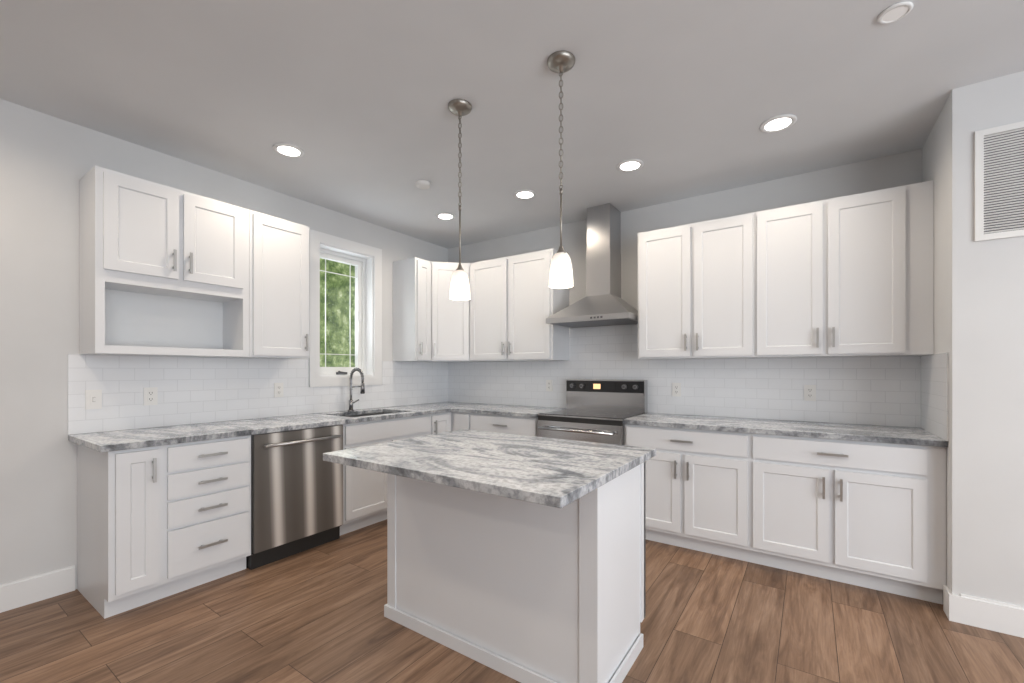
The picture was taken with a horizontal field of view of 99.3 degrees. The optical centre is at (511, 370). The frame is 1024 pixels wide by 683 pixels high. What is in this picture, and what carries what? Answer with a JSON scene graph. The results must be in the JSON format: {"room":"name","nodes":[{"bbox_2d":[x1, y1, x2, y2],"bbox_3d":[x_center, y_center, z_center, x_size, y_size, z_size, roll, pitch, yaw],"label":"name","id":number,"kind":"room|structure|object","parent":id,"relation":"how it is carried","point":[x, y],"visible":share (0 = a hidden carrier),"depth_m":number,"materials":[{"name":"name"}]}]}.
{"room":"kitchen","nodes":[
{"label":"kitchen","id":0,"kind":"room"},
{"bbox_2d":[0,0,1023,248],"bbox_3d":[0.119,-1.499,0.115,7.640,0.100,7.840,0,0,34],"label":"ceiling","id":1,"kind":"structure","parent":0,"point":[685,89],"depth_m":2.21,"materials":[{"name":"paint"}]},
{"bbox_2d":[273,143,304,157],"bbox_3d":[-1.468,-1.443,2.864,0.188,0.010,0.188,0,0,34],"label":"recessed light","id":2,"kind":"object","parent":1,"relation":"in","point":[285,149],"visible":1,"depth_m":2.86,"materials":[{"name":"white"}]},
{"bbox_2d":[416,180,429,188],"bbox_3d":[-0.689,-1.433,3.370,0.112,0.031,0.112,0,0,34],"label":"smoke detector","id":3,"kind":"object","parent":1,"relation":"attached to","point":[422,184],"visible":1,"depth_m":3.34,"materials":[{"name":"white plastic"}]},
{"bbox_2d":[435,212,455,219],"bbox_3d":[-0.624,-1.443,4.086,0.188,0.010,0.188,0,0,34],"label":"recessed light","id":4,"kind":"object","parent":1,"relation":"in","point":[444,215],"visible":1,"depth_m":4.08,"materials":[{"name":"white"}]},
{"bbox_2d":[448,99,471,299],"bbox_3d":[-0.286,-0.920,2.390,0.132,1.056,0.132,0,0,34],"label":"pendant light","id":5,"kind":"object","parent":1,"relation":"hanging from","point":[459,284],"visible":1,"depth_m":2.36,"materials":[{"name":"white glass"}]},
{"bbox_2d":[514,189,535,198],"bbox_3d":[0.107,-1.443,3.580,0.188,0.010,0.188,0,0,34],"label":"recessed light","id":6,"kind":"object","parent":1,"relation":"in","point":[521,194],"visible":1,"depth_m":3.57,"materials":[{"name":"white"}]},
{"bbox_2d":[547,51,574,288],"bbox_3d":[0.230,-0.920,2.038,0.132,1.056,0.132,0,0,34],"label":"pendant light","id":7,"kind":"object","parent":1,"relation":"hanging from","point":[561,271],"visible":1,"depth_m":2.01,"materials":[{"name":"white glass"}]},
{"bbox_2d":[616,159,643,171],"bbox_3d":[0.833,-1.443,3.074,0.188,0.010,0.188,0,0,34],"label":"recessed light","id":8,"kind":"object","parent":1,"relation":"in","point":[628,165],"visible":1,"depth_m":3.06,"materials":[{"name":"white"}]},
{"bbox_2d":[760,114,796,132],"bbox_3d":[1.560,-1.443,2.552,0.188,0.010,0.188,0,0,34],"label":"recessed light","id":9,"kind":"object","parent":1,"relation":"in","point":[780,122],"visible":1,"depth_m":2.54,"materials":[{"name":"white"}]},
{"bbox_2d":[877,1,912,23],"bbox_3d":[1.549,-1.443,1.761,0.110,0.010,0.110,0,0,34],"label":"smoke detector","id":10,"kind":"object","parent":1,"relation":"in","point":[897,11],"depth_m":1.75,"materials":[{"name":"white plastic"}]},
{"bbox_2d":[0,71,1023,606],"bbox_3d":[0.119,-0.079,0.115,7.640,2.740,7.840,0,0,34],"label":"wall","id":11,"kind":"structure","parent":0,"point":[979,285],"depth_m":2.41,"materials":[{"name":"paint"}]},
{"bbox_2d":[79,165,308,358],"bbox_3d":[-2.051,-0.609,2.978,0.380,1.030,1.240,0,0,34],"label":"upper cabinet","id":12,"kind":"object","parent":11,"relation":"attached to","point":[164,270],"visible":1,"depth_m":2.80,"materials":[{"name":"white paint"}]},
{"bbox_2d":[309,229,381,386],"bbox_3d":[-1.609,-0.534,4.119,0.208,1.360,0.764,0,0,34],"label":"window","id":13,"kind":"structure","parent":11,"relation":"in","point":[368,269],"depth_m":4.21,"materials":[{"name":"white plastic"}]},
{"bbox_2d":[393,249,568,361],"bbox_3d":[-0.336,-0.609,4.399,1.609,1.030,0.832,0,0,34],"label":"upper cabinet","id":14,"kind":"object","parent":11,"relation":"attached to","point":[508,308],"visible":0.98,"depth_m":4.38,"materials":[{"name":"white paint"}]},
{"bbox_2d":[68,325,948,440],"bbox_3d":[0.047,-0.016,2.690,4.173,0.785,3.227,0,0,34],"label":"tile backsplash","id":15,"kind":"structure","parent":11,"relation":"attached to","point":[900,391],"depth_m":3.31,"materials":[{"name":"white tile"}]},
{"bbox_2d":[85,390,101,409],"bbox_3d":[-2.512,0.176,2.615,0.017,0.116,0.072,0,0,34],"label":"switch","id":16,"kind":"object","parent":15,"relation":"attached to","point":[93,398],"visible":1,"depth_m":2.61,"materials":[{"name":"white plastic"}]},
{"bbox_2d":[143,387,157,405],"bbox_3d":[-2.360,0.171,2.843,0.010,0.116,0.072,0,0,34],"label":"outlet","id":17,"kind":"object","parent":15,"relation":"attached to","point":[150,394],"visible":1,"depth_m":2.84,"materials":[{"name":"white plastic"}]},
{"bbox_2d":[274,383,282,396],"bbox_3d":[-1.891,0.161,3.530,0.010,0.116,0.072,0,0,34],"label":"outlet","id":18,"kind":"object","parent":15,"relation":"attached to","point":[278,387],"visible":1,"depth_m":3.52,"materials":[{"name":"white plastic"}]},
{"bbox_2d":[546,380,552,390],"bbox_3d":[0.378,0.156,4.403,0.072,0.116,0.010,0,0,34],"label":"outlet","id":19,"kind":"object","parent":15,"relation":"attached to","point":[549,383],"visible":1,"depth_m":4.40,"materials":[{"name":"white plastic"}]},
{"bbox_2d":[672,383,680,396],"bbox_3d":[1.401,0.166,3.704,0.072,0.116,0.010,0,0,34],"label":"outlet","id":20,"kind":"object","parent":15,"relation":"attached to","point":[676,387],"visible":1,"depth_m":3.70,"materials":[{"name":"white plastic"}]},
{"bbox_2d":[804,385,815,400],"bbox_3d":[2.174,0.166,3.175,0.072,0.116,0.010,0,0,34],"label":"outlet","id":21,"kind":"object","parent":15,"relation":"attached to","point":[809,390],"visible":1,"depth_m":3.17,"materials":[{"name":"white plastic"}]},
{"bbox_2d":[0,565,1023,637],"bbox_3d":[-0.055,1.217,-0.141,7.198,0.146,6.779,0,0,34],"label":"baseboard","id":22,"kind":"structure","parent":11,"relation":"attached to","point":[1006,618],"depth_m":2.25,"materials":[{"name":"white wood"}]},
{"bbox_2d":[546,203,637,327],"bbox_3d":[0.749,-0.930,3.856,0.754,1.036,0.492,0,0,34],"label":"range hood","id":23,"kind":"object","parent":11,"relation":"attached to","point":[603,304],"visible":0.95,"depth_m":3.82,"materials":[{"name":"silver metal"}]},
{"bbox_2d":[638,180,933,359],"bbox_3d":[1.840,-0.609,3.187,1.771,1.030,0.380,0,0,34],"label":"upper cabinet","id":24,"kind":"object","parent":11,"relation":"attached to","point":[850,275],"visible":1,"depth_m":2.95,"materials":[{"name":"white paint"}]},
{"bbox_2d":[974,121,1023,241],"bbox_3d":[2.584,-0.925,2.025,0.605,0.552,0.012,0,0,34],"label":"air vent","id":25,"kind":"object","parent":11,"relation":"in","point":[998,151],"visible":1,"depth_m":2.15,"materials":[{"name":"white plastic"}]},
{"bbox_2d":[0,519,1023,682],"bbox_3d":[0.119,1.331,0.115,7.640,0.080,7.840,0,0,34],"label":"floor","id":26,"kind":"structure","parent":0,"point":[316,614],"depth_m":2.13,"materials":[{"name":"brown wood"}]},
{"bbox_2d":[77,435,250,618],"bbox_3d":[-2.096,0.851,2.663,0.660,0.878,0.689,0,0,34],"label":"base cabinet","id":27,"kind":"object","parent":26,"relation":"on","point":[154,523],"visible":0.98,"depth_m":2.43,"materials":[{"name":"white paint"}]},
{"bbox_2d":[246,425,342,569],"bbox_3d":[-1.692,0.853,3.204,0.643,0.876,0.650,0,0,34],"label":"dishwasher","id":28,"kind":"object","parent":26,"relation":"on","point":[297,495],"visible":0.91,"depth_m":3.00,"materials":[{"name":"metal"}]},
{"bbox_2d":[340,412,537,535],"bbox_3d":[-0.614,0.851,3.980,1.623,0.878,1.838,0,0,34],"label":"base cabinet","id":29,"kind":"object","parent":26,"relation":"on","point":[364,490],"visible":0.31,"depth_m":3.64,"materials":[{"name":"white paint"}]},
{"bbox_2d":[68,402,947,451],"bbox_3d":[0.047,0.394,2.689,4.171,0.034,3.226,0,0,34],"label":"countertop","id":30,"kind":"structure","parent":29,"relation":"on","point":[108,441],"depth_m":2.91,"materials":[{"name":"white stone"}]},
{"bbox_2d":[348,368,364,410],"bbox_3d":[-1.404,0.176,3.990,0.217,0.401,0.106,0,0,34],"label":"faucet","id":31,"kind":"object","parent":30,"relation":"on","point":[362,390],"visible":1,"depth_m":3.99,"materials":[{"name":"silver metal"}]},
{"bbox_2d":[345,412,389,416],"bbox_3d":[-1.264,0.511,3.869,0.444,0.200,0.664,0,0,34],"label":"sink","id":32,"kind":"object","parent":30,"relation":"in","point":[370,414],"visible":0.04,"depth_m":4.11,"materials":[{"name":"silver metal"}]},
{"bbox_2d":[384,461,645,682],"bbox_3d":[0.006,0.851,2.205,1.201,0.878,0.638,0,0,34],"label":"kitchen island","id":33,"kind":"object","parent":26,"relation":"on","point":[528,592],"visible":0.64,"depth_m":1.87,"materials":[{"name":"white paint"}]},
{"bbox_2d":[323,429,655,507],"bbox_3d":[-0.083,0.394,2.036,1.218,0.034,0.975,0,0,34],"label":"countertop","id":34,"kind":"structure","parent":33,"relation":"on","point":[553,472],"depth_m":1.80,"materials":[{"name":"grey stone"}]},
{"bbox_2d":[537,379,647,444],"bbox_3d":[0.685,0.688,3.763,0.758,1.204,0.697,0,0,34],"label":"range","id":35,"kind":"object","parent":26,"relation":"on","point":[596,409],"visible":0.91,"depth_m":3.78,"materials":[{"name":"metal"}]},
{"bbox_2d":[624,424,945,603],"bbox_3d":[1.757,0.851,3.074,1.781,0.878,0.660,0,0,34],"label":"base cabinet","id":36,"kind":"object","parent":26,"relation":"on","point":[872,515],"visible":0.91,"depth_m":2.69,"materials":[{"name":"white paint"}]},
{"label":"outside","id":37,"kind":"structure","parent":0,"visible":0},
{"bbox_2d":[320,258,354,366],"bbox_3d":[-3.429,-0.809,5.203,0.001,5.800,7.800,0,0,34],"label":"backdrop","id":38,"kind":"structure","parent":37,"point":[337,286],"depth_m":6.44,"materials":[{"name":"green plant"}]}
]}

